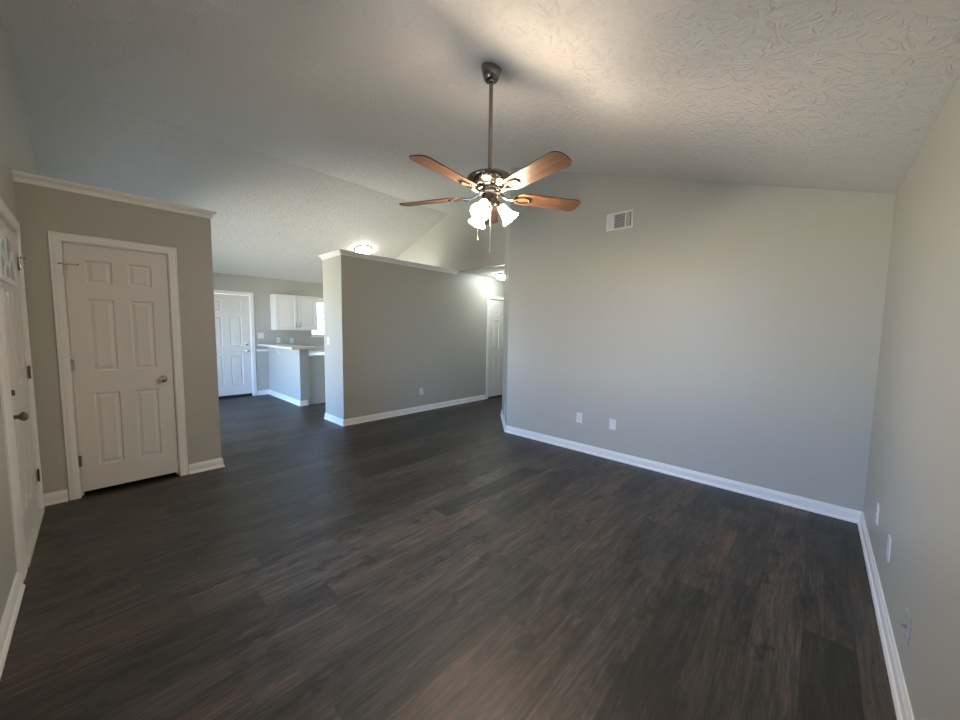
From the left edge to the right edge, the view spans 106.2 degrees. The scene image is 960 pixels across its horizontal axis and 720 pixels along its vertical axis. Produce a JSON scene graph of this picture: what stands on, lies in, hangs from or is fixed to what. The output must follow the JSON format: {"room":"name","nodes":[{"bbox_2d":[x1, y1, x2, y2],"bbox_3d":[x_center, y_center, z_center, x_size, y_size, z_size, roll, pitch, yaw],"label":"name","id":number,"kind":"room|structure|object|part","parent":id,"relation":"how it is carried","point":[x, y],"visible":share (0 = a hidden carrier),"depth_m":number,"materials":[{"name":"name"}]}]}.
{"room":"living room","nodes":[
{"label":"living room","id":0,"kind":"room"},
{"bbox_2d":[0,20,38,621],"bbox_3d":[-3.230,-0.614,2.425,9.018,3.534,0.140,5,6,43],"label":"wall","id":1,"kind":"structure","parent":0,"point":[16,147],"depth_m":2.43,"materials":[{"name":"beige paint"}]},
{"bbox_2d":[0,572,24,678],"bbox_3d":[-1.732,1.165,2.022,5.772,0.093,1.149,5,6,43],"label":"baseboard","id":2,"kind":"structure","parent":1,"relation":"attached to","point":[7,624],"depth_m":1.66,"materials":[{"name":"white paint"}]},
{"bbox_2d":[0,198,44,583],"bbox_3d":[-2.917,0.113,2.228,1.221,2.125,0.190,5,6,43],"label":"door","id":3,"kind":"structure","parent":1,"relation":"in","point":[17,394],"depth_m":2.26,"materials":[{"name":"white paint"}]},
{"bbox_3d":[-2.877,-0.624,2.183,0.547,0.259,0.005,5,6,43],"label":"fanlight glass","id":4,"kind":"part","parent":3,"relation":"part of","materials":[{"name":"glass"}]},
{"bbox_3d":[-2.874,-0.628,2.186,0.627,0.327,0.014,5,6,43],"label":"fanlight frame","id":5,"kind":"part","parent":3,"relation":"part of","materials":[{"name":"white paint"}]},
{"bbox_3d":[-2.628,0.324,2.055,0.062,0.062,0.066,5,6,43],"label":"knob","id":6,"kind":"part","parent":3,"relation":"part of","materials":[{"name":"metal"}]},
{"bbox_2d":[14,182,220,499],"bbox_3d":[-3.009,-0.110,3.138,0.110,2.420,1.149,5,6,43],"label":"wall","id":7,"kind":"structure","parent":0,"point":[40,210],"depth_m":2.95,"materials":[{"name":"beige paint"}]},
{"bbox_2d":[12,170,216,220],"bbox_3d":[-3.232,-1.372,3.290,0.892,0.068,1.191,5,6,43],"label":"trim","id":8,"kind":"structure","parent":7,"relation":"on","point":[22,177],"depth_m":2.90,"materials":[{"name":"white paint"}]},
{"bbox_2d":[47,231,187,500],"bbox_3d":[-3.032,0.054,3.084,0.172,2.100,0.747,5,6,43],"label":"door","id":9,"kind":"structure","parent":7,"relation":"in","point":[116,302],"depth_m":3.03,"materials":[{"name":"white paint"}]},
{"bbox_3d":[-2.836,0.171,3.227,0.066,0.062,0.062,5,6,43],"label":"knob","id":10,"kind":"part","parent":9,"relation":"part of","materials":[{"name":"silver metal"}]},
{"bbox_2d":[213,273,323,394],"bbox_3d":[-4.693,-0.479,7.385,0.140,2.421,5.054,5,6,43],"label":"wall","id":11,"kind":"structure","parent":0,"point":[261,288],"depth_m":7.52,"materials":[{"name":"beige paint"}]},
{"bbox_2d":[214,290,256,398],"bbox_3d":[-4.968,-0.295,7.056,0.192,2.100,0.974,5,6,43],"label":"door","id":12,"kind":"structure","parent":11,"relation":"in","point":[234,310],"depth_m":7.14,"materials":[{"name":"white paint"}]},
{"bbox_2d":[258,333,263,337],"bbox_3d":[-4.527,-0.503,7.446,0.016,0.117,0.118,5,6,43],"label":"light switch","id":13,"kind":"object","parent":11,"relation":"attached to","point":[260,335],"visible":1,"depth_m":7.45,"materials":[{"name":"white plastic"}]},
{"bbox_2d":[257,389,308,405],"bbox_3d":[-4.754,0.794,6.078,1.720,0.093,2.944,5,6,43],"label":"baseboard","id":14,"kind":"structure","parent":11,"relation":"attached to","point":[260,392],"depth_m":7.01,"materials":[{"name":"white paint"}]},
{"bbox_2d":[270,294,317,330],"bbox_3d":[-3.975,-1.007,7.737,0.349,0.736,0.857,5,6,43],"label":"upper cabinet","id":15,"kind":"object","parent":11,"relation":"attached to","point":[288,312],"visible":1,"depth_m":7.58,"materials":[{"name":"white paint"}]},
{"bbox_3d":[-4.023,-0.980,7.494,0.019,0.704,0.410,5,6,43],"label":"door","id":16,"kind":"part","parent":15,"relation":"part of","materials":[{"name":"white paint"}]},
{"bbox_3d":[-3.734,-1.001,7.801,0.019,0.704,0.410,5,6,43],"label":"door","id":17,"kind":"part","parent":15,"relation":"part of","materials":[{"name":"white paint"}]},
{"bbox_2d":[310,302,323,336],"bbox_3d":[-3.551,-0.960,8.521,0.137,0.835,0.960,5,6,43],"label":"window","id":18,"kind":"structure","parent":11,"relation":"in","point":[313,335],"depth_m":8.35,"materials":[{"name":"white paint"}]},
{"bbox_2d":[268,347,309,404],"bbox_3d":[-3.782,0.256,7.082,1.696,1.029,0.160,5,6,43],"label":"wall","id":19,"kind":"structure","parent":0,"point":[289,369],"depth_m":6.76,"materials":[{"name":"beige paint"}]},
{"bbox_2d":[257,343,314,353],"bbox_3d":[-3.755,-0.191,6.906,1.914,0.190,0.393,5,6,43],"label":"bar","id":20,"kind":"object","parent":19,"relation":"on","point":[277,346],"visible":1,"depth_m":6.70,"materials":[{"name":"beige laminate"}]},
{"bbox_2d":[322,255,503,418],"bbox_3d":[-0.482,-0.425,7.087,0.596,2.476,4.914,5,6,43],"label":"wall","id":21,"kind":"structure","parent":0,"point":[393,331],"depth_m":5.79,"materials":[{"name":"beige paint"}]},
{"bbox_2d":[318,249,457,273],"bbox_3d":[-1.409,-1.567,5.986,0.680,0.068,2.241,5,6,43],"label":"trim","id":22,"kind":"structure","parent":21,"relation":"attached to","point":[337,252],"depth_m":5.45,"materials":[{"name":"white paint"}]},
{"bbox_2d":[324,395,485,425],"bbox_3d":[-1.156,0.810,6.484,0.644,0.093,3.038,5,6,43],"label":"baseboard","id":23,"kind":"structure","parent":21,"relation":"attached to","point":[343,422],"depth_m":5.84,"materials":[{"name":"white paint"}]},
{"bbox_2d":[486,296,503,398],"bbox_3d":[0.419,-0.272,7.662,0.172,2.100,0.900,5,6,43],"label":"door","id":24,"kind":"structure","parent":21,"relation":"in","point":[495,305],"depth_m":7.51,"materials":[{"name":"white paint"}]},
{"bbox_2d":[0,394,896,719],"bbox_3d":[-0.587,1.002,5.403,9.038,0.100,7.949,5,6,43],"label":"floor","id":25,"kind":"structure","parent":0,"point":[444,563],"depth_m":1.94,"materials":[{"name":"wood"}]},
{"bbox_2d":[309,346,323,351],"bbox_3d":[-3.224,0.167,8.456,0.616,1.000,1.290,5,6,43],"label":"base cabinet","id":26,"kind":"object","parent":25,"relation":"on","point":[317,348],"visible":0.06,"depth_m":8.27,"materials":[{"name":"white paint"}]},
{"bbox_2d":[309,357,324,403],"bbox_3d":[-3.522,0.316,7.385,1.662,0.868,0.628,5,6,43],"label":"base cabinet","id":27,"kind":"object","parent":25,"relation":"on","point":[316,364],"visible":0.34,"depth_m":6.70,"materials":[{"name":"white paint"}]},
{"bbox_2d":[309,350,324,356],"bbox_3d":[-3.501,-0.136,7.342,1.692,0.036,0.638,5,6,43],"label":"countertop","id":28,"kind":"structure","parent":27,"relation":"on","point":[311,353],"depth_m":6.82,"materials":[{"name":"beige laminate"}]},
{"bbox_2d":[396,196,505,271],"bbox_3d":[-1.251,-1.000,7.500,4.931,3.534,0.120,5,6,43],"label":"wall","id":29,"kind":"structure","parent":0,"point":[452,243],"depth_m":6.49,"materials":[{"name":"beige paint"}]},
{"bbox_2d":[0,0,959,283],"bbox_3d":[-1.487,-1.952,4.160,9.038,1.309,5.204,5,6,43],"label":"ceiling","id":30,"kind":"structure","parent":0,"point":[298,123],"depth_m":2.65,"materials":[{"name":"white paint"}]},
{"bbox_2d":[355,245,370,253],"bbox_3d":[-2.332,-2.187,7.192,0.319,0.161,0.307,-3,6,-42],"label":"ceiling light","id":31,"kind":"object","parent":30,"relation":"attached to","point":[366,249],"visible":0.74,"depth_m":7.09,"materials":[{"name":"white glass"}]},
{"bbox_2d":[399,62,580,252],"bbox_3d":[0.052,-1.251,2.242,1.226,1.166,1.207,5,6,43],"label":"ceiling fan","id":32,"kind":"object","parent":30,"relation":"hanging from","point":[489,182],"visible":1,"depth_m":2.21,"materials":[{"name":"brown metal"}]},
{"bbox_3d":[-0.326,-1.067,2.429,0.460,0.035,0.138,2,5,19],"label":"blade","id":33,"kind":"part","parent":32,"relation":"part of","materials":[{"name":"brown wood"}]},
{"bbox_3d":[-0.187,-1.027,1.969,0.138,0.035,0.460,4,6,37],"label":"blade","id":34,"kind":"part","parent":32,"relation":"part of","materials":[{"name":"brown wood"}]},
{"bbox_3d":[-0.100,-1.057,2.352,0.235,0.041,0.076,2,5,19],"label":"blade arm","id":35,"kind":"part","parent":32,"relation":"part of","materials":[{"name":"silver metal"}]},
{"bbox_3d":[-0.044,-1.041,2.160,0.076,0.041,0.235,4,6,37],"label":"blade arm","id":36,"kind":"part","parent":32,"relation":"part of","materials":[{"name":"silver metal"}]},
{"bbox_3d":[-0.008,-0.941,2.406,0.130,0.134,0.119,5,6,43],"label":"lamp shade","id":37,"kind":"part","parent":32,"relation":"part of","materials":[{"name":"white glass"}]},
{"bbox_3d":[0.011,-0.923,2.190,0.117,0.134,0.130,5,6,43],"label":"lamp shade","id":38,"kind":"part","parent":32,"relation":"part of","materials":[{"name":"white glass"}]},
{"bbox_3d":[0.016,-0.937,2.204,0.047,0.078,0.070,5,6,43],"label":"bulb","id":39,"kind":"part","parent":32,"relation":"part of","materials":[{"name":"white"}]},
{"bbox_3d":[0.065,-0.832,2.257,0.009,0.329,0.019,1,5,7],"label":"pull chain","id":40,"kind":"part","parent":32,"relation":"part of","materials":[{"name":"metal"}]},
{"bbox_3d":[0.070,-1.084,2.703,0.138,0.035,0.460,1,5,1],"label":"blade","id":41,"kind":"part","parent":32,"relation":"part of","materials":[{"name":"brown wood"}]},
{"bbox_3d":[0.157,-1.038,2.154,0.076,0.041,0.235,-2,6,-35],"label":"blade arm","id":42,"kind":"part","parent":32,"relation":"part of","materials":[{"name":"silver metal"}]},
{"bbox_3d":[0.189,-0.930,2.314,0.120,0.134,0.122,5,6,43],"label":"lamp shade","id":43,"kind":"part","parent":32,"relation":"part of","materials":[{"name":"white glass"}]},
{"bbox_3d":[0.224,-1.052,2.342,0.235,0.041,0.076,-1,5,-17],"label":"blade arm","id":44,"kind":"part","parent":32,"relation":"part of","materials":[{"name":"silver metal"}]},
{"bbox_3d":[0.294,-1.020,1.959,0.138,0.035,0.460,-2,6,-35],"label":"blade","id":45,"kind":"part","parent":32,"relation":"part of","materials":[{"name":"brown wood"}]},
{"bbox_3d":[0.453,-1.055,2.413,0.460,0.035,0.138,-1,5,-17],"label":"blade","id":46,"kind":"part","parent":32,"relation":"part of","materials":[{"name":"brown wood"}]},
{"bbox_2d":[464,266,504,277],"bbox_3d":[1.330,-1.686,6.992,2.048,0.100,2.745,5,6,43],"label":"ceiling","id":47,"kind":"structure","parent":0,"point":[488,272],"depth_m":6.62,"materials":[{"name":"white paint"}]},
{"bbox_2d":[495,273,503,279],"bbox_3d":[0.454,-1.593,6.932,0.320,0.100,0.320,5,6,43],"label":"ceiling light","id":48,"kind":"object","parent":47,"relation":"attached to","point":[500,276],"visible":0.55,"depth_m":6.83,"materials":[{"name":"white glass"}]},
{"bbox_2d":[502,171,510,422],"bbox_3d":[0.452,-0.804,5.374,0.130,3.534,1.024,1,5,0],"label":"wall","id":49,"kind":"structure","parent":0,"point":[508,194],"depth_m":5.31,"materials":[{"name":"beige paint"}]},
{"bbox_2d":[506,168,895,511],"bbox_3d":[1.719,-0.648,3.698,3.547,3.529,0.120,5,6,43],"label":"wall","id":50,"kind":"structure","parent":0,"point":[733,331],"depth_m":3.30,"materials":[{"name":"beige paint"}]},
{"bbox_2d":[576,412,581,422],"bbox_3d":[1.164,0.677,4.224,0.072,0.117,0.008,5,6,43],"label":"wall outlet","id":51,"kind":"object","parent":50,"relation":"attached to","point":[579,415],"visible":1,"depth_m":4.22,"materials":[{"name":"white plastic"}]},
{"bbox_2d":[609,419,615,429],"bbox_3d":[1.454,0.708,3.953,0.072,0.117,0.008,5,6,43],"label":"wall plate","id":52,"kind":"object","parent":50,"relation":"attached to","point":[612,423],"visible":1,"depth_m":3.95,"materials":[{"name":"white plastic"}]},
{"bbox_2d":[606,209,633,231],"bbox_3d":[1.468,-1.463,3.788,0.284,0.180,0.012,5,6,43],"label":"air vent","id":53,"kind":"object","parent":50,"relation":"in","point":[624,219],"visible":1,"depth_m":3.79,"materials":[{"name":"white plastic"}]},
{"bbox_2d":[500,409,861,523],"bbox_3d":[1.431,0.948,5.211,2.221,0.093,5.405,0,5,-7],"label":"baseboard","id":54,"kind":"structure","parent":50,"relation":"attached to","point":[839,512],"depth_m":3.35,"materials":[{"name":"white paint"}]},
{"bbox_2d":[863,77,959,719],"bbox_3d":[1.478,0.145,1.018,0.140,2.376,4.187,5,6,43],"label":"wall","id":55,"kind":"structure","parent":0,"point":[913,471],"depth_m":1.42,"materials":[{"name":"beige paint"}]},
{"bbox_2d":[875,502,879,525],"bbox_3d":[2.344,0.907,2.125,0.008,0.117,0.072,5,6,43],"label":"wall outlet","id":56,"kind":"object","parent":55,"relation":"attached to","point":[878,505],"visible":1,"depth_m":2.11,"materials":[{"name":"white plastic"}]},
{"bbox_2d":[857,512,914,719],"bbox_3d":[1.403,1.277,1.166,0.024,0.093,4.187,5,6,43],"label":"baseboard","id":57,"kind":"structure","parent":55,"relation":"attached to","point":[903,709],"depth_m":1.62,"materials":[{"name":"white paint"}]},
{"bbox_2d":[886,534,891,561],"bbox_3d":[2.022,0.931,1.783,0.008,0.117,0.072,5,6,43],"label":"wall plate","id":58,"kind":"object","parent":55,"relation":"attached to","point":[889,541],"visible":1,"depth_m":1.77,"materials":[{"name":"white plastic"}]},
{"bbox_2d":[901,608,911,646],"bbox_3d":[1.634,1.023,1.385,0.018,0.117,0.072,5,6,43],"label":"cable plate","id":59,"kind":"object","parent":55,"relation":"attached to","point":[908,619],"visible":1,"depth_m":1.37,"materials":[{"name":"beige paint"}]},
{"bbox_3d":[-3.319,-0.138,3.427,0.740,2.420,1.149,5,6,43],"label":"wall","id":60,"kind":"structure","parent":0,"visible":0},
{"bbox_2d":[43,457,224,506],"bbox_3d":[-3.277,1.025,3.485,0.874,0.093,1.173,5,6,43],"label":"baseboard","id":61,"kind":"structure","parent":60,"relation":"attached to","point":[57,497],"depth_m":3.42,"materials":[{"name":"white paint"}]}
]}

